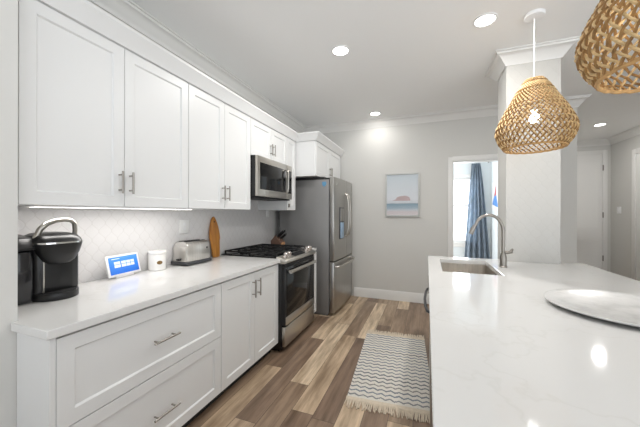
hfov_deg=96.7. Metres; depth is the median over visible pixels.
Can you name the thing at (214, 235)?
cutting board
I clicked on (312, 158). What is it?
upper cabinet
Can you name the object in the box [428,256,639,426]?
countertop
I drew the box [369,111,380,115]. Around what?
recessed light
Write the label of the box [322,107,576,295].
wall
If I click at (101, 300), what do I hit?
countertop
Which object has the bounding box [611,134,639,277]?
wall
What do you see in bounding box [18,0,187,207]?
upper cabinet
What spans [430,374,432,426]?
base cabinet
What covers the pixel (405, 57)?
ceiling
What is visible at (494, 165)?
wall
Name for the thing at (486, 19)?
recessed light
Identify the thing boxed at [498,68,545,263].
wall column
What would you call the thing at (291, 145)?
upper cabinet
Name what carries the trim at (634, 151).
attached to the wall at (621, 152)
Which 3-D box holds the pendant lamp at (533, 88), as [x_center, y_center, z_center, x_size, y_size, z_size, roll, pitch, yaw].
[1.597,-0.980,2.119,0.505,1.004,0.504,0,0,-5]
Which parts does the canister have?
lid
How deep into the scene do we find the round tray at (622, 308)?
1.33 m
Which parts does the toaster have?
plate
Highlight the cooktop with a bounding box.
[221,248,303,258]
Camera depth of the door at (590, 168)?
5.75 m
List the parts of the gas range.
control panel, warming drawer, oven door, handle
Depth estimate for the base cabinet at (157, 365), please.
1.38 m
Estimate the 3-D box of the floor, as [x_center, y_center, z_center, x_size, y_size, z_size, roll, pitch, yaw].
[1.873,1.383,2.929,6.600,0.050,11.200,0,0,21]
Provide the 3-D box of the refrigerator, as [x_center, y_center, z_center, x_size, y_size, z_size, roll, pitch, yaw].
[0.015,0.433,4.295,0.896,1.840,0.966,0,0,21]
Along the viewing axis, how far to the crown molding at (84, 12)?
1.83 m
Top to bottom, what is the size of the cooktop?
0.026 m
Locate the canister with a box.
[147,250,166,270]
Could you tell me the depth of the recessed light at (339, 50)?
2.58 m
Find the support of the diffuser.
attached to the light at (26, 206)
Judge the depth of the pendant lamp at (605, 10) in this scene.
1.01 m
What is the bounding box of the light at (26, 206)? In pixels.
[26,206,192,209]
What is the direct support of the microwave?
attached to the upper cabinet at (266, 142)
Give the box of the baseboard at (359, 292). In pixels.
[354,287,428,303]
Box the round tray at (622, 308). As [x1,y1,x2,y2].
[544,289,639,326]
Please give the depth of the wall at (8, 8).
1.14 m
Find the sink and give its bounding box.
[440,262,496,274]
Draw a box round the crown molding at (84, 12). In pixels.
[39,0,343,156]
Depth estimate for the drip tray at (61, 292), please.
1.43 m
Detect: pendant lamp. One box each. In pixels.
[494,8,579,154]
[574,0,639,93]
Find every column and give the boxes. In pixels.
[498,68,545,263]
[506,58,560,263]
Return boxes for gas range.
[221,244,316,350]
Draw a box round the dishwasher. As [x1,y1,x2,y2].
[423,287,430,400]
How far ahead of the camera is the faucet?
2.35 m
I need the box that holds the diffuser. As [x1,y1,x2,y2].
[40,207,189,209]
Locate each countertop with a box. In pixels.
[11,255,279,340]
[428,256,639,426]
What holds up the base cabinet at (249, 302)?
on the floor
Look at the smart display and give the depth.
1.96 m
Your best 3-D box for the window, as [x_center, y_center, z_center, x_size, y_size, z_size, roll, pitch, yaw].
[3.140,-0.061,6.325,0.720,1.460,0.110,0,0,21]
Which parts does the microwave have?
handle, control panel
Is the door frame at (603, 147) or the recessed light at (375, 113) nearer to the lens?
the recessed light at (375, 113)
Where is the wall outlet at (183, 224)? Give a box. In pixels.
[179,220,188,232]
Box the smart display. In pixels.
[104,252,140,278]
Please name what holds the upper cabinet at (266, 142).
attached to the wall at (103, 232)
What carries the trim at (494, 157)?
attached to the wall at (391, 253)
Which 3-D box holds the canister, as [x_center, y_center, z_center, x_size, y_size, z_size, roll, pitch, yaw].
[-1.269,0.362,2.219,0.133,0.150,0.133,0,0,21]
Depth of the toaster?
2.40 m
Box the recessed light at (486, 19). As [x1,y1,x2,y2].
[473,12,497,27]
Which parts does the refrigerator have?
door, freezer drawer, dispenser panel, handle, handle, door, handle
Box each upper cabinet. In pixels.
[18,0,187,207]
[178,84,250,209]
[250,118,286,164]
[258,138,295,209]
[295,140,339,178]
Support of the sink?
in the countertop at (503, 354)
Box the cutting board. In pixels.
[209,217,219,257]
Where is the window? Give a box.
[453,178,469,243]
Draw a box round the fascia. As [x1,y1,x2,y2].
[37,0,295,141]
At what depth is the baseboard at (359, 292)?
4.46 m
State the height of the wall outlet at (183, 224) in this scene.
0.118 m
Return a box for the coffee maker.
[18,218,82,305]
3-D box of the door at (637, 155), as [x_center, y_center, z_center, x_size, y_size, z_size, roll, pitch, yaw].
[5.346,0.163,4.539,0.008,2.385,0.855,0,0,21]
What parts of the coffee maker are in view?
reservoir lid, lid, handle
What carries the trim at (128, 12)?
attached to the wall at (8, 8)
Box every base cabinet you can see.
[17,283,220,426]
[211,264,277,403]
[314,253,315,311]
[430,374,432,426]
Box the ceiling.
[131,0,639,139]
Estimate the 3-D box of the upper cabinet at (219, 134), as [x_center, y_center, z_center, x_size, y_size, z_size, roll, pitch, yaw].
[-0.994,-0.536,2.497,0.451,0.995,0.775,0,0,21]
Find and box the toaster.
[171,239,211,265]
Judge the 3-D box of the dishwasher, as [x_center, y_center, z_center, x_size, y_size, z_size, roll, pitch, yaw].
[1.001,0.921,1.779,0.668,0.872,0.615,0,0,21]
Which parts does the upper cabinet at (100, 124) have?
door, handle, handle, door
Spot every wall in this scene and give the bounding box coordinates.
[0,0,17,426]
[18,0,296,283]
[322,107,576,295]
[453,162,490,258]
[491,161,497,258]
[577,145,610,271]
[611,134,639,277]
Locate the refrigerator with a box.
[279,177,354,314]
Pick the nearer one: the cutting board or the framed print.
the cutting board
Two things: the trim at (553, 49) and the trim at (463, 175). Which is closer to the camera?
the trim at (553, 49)
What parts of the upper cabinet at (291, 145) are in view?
door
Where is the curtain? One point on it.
(477, 244)
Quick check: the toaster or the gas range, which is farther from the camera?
the gas range
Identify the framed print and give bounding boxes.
[385,172,419,216]
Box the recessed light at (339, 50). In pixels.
[331,45,349,55]
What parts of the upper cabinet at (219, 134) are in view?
door, handle, handle, door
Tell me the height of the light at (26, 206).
0.008 m
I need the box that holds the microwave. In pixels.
[250,155,291,200]
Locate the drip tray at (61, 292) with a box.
[33,286,78,301]
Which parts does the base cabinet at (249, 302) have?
door, handle, door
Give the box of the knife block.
[271,235,284,244]
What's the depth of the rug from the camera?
2.34 m
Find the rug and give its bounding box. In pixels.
[344,329,429,423]
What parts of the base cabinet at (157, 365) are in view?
drawer, handle, handle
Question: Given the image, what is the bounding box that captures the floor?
[186,296,429,426]
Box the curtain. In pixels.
[465,163,489,258]
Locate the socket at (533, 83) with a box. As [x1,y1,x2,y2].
[531,83,537,111]
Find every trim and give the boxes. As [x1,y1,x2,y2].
[89,0,639,146]
[448,154,497,256]
[453,174,470,246]
[485,36,579,81]
[631,148,639,279]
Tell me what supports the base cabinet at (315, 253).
on the floor
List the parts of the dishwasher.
handle, door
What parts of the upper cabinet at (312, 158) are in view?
door, door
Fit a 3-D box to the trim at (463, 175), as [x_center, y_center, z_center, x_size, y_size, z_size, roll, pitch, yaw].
[3.128,-0.061,6.294,0.800,1.600,0.016,0,0,21]
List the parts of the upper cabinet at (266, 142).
door, door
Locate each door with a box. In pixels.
[577,154,603,268]
[636,153,639,280]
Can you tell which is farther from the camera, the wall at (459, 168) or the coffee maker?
the wall at (459, 168)
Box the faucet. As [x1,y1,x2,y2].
[469,214,513,267]
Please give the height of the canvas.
0.580 m
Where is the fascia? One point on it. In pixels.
(37, 0)
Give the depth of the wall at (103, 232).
2.17 m
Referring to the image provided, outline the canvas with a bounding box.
[492,180,497,210]
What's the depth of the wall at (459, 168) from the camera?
6.14 m
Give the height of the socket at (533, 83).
0.235 m
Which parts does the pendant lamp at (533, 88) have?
cord, bulb, lamp shade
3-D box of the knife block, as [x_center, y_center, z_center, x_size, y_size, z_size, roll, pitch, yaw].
[-0.549,0.363,3.741,0.170,0.149,0.100,0,0,21]

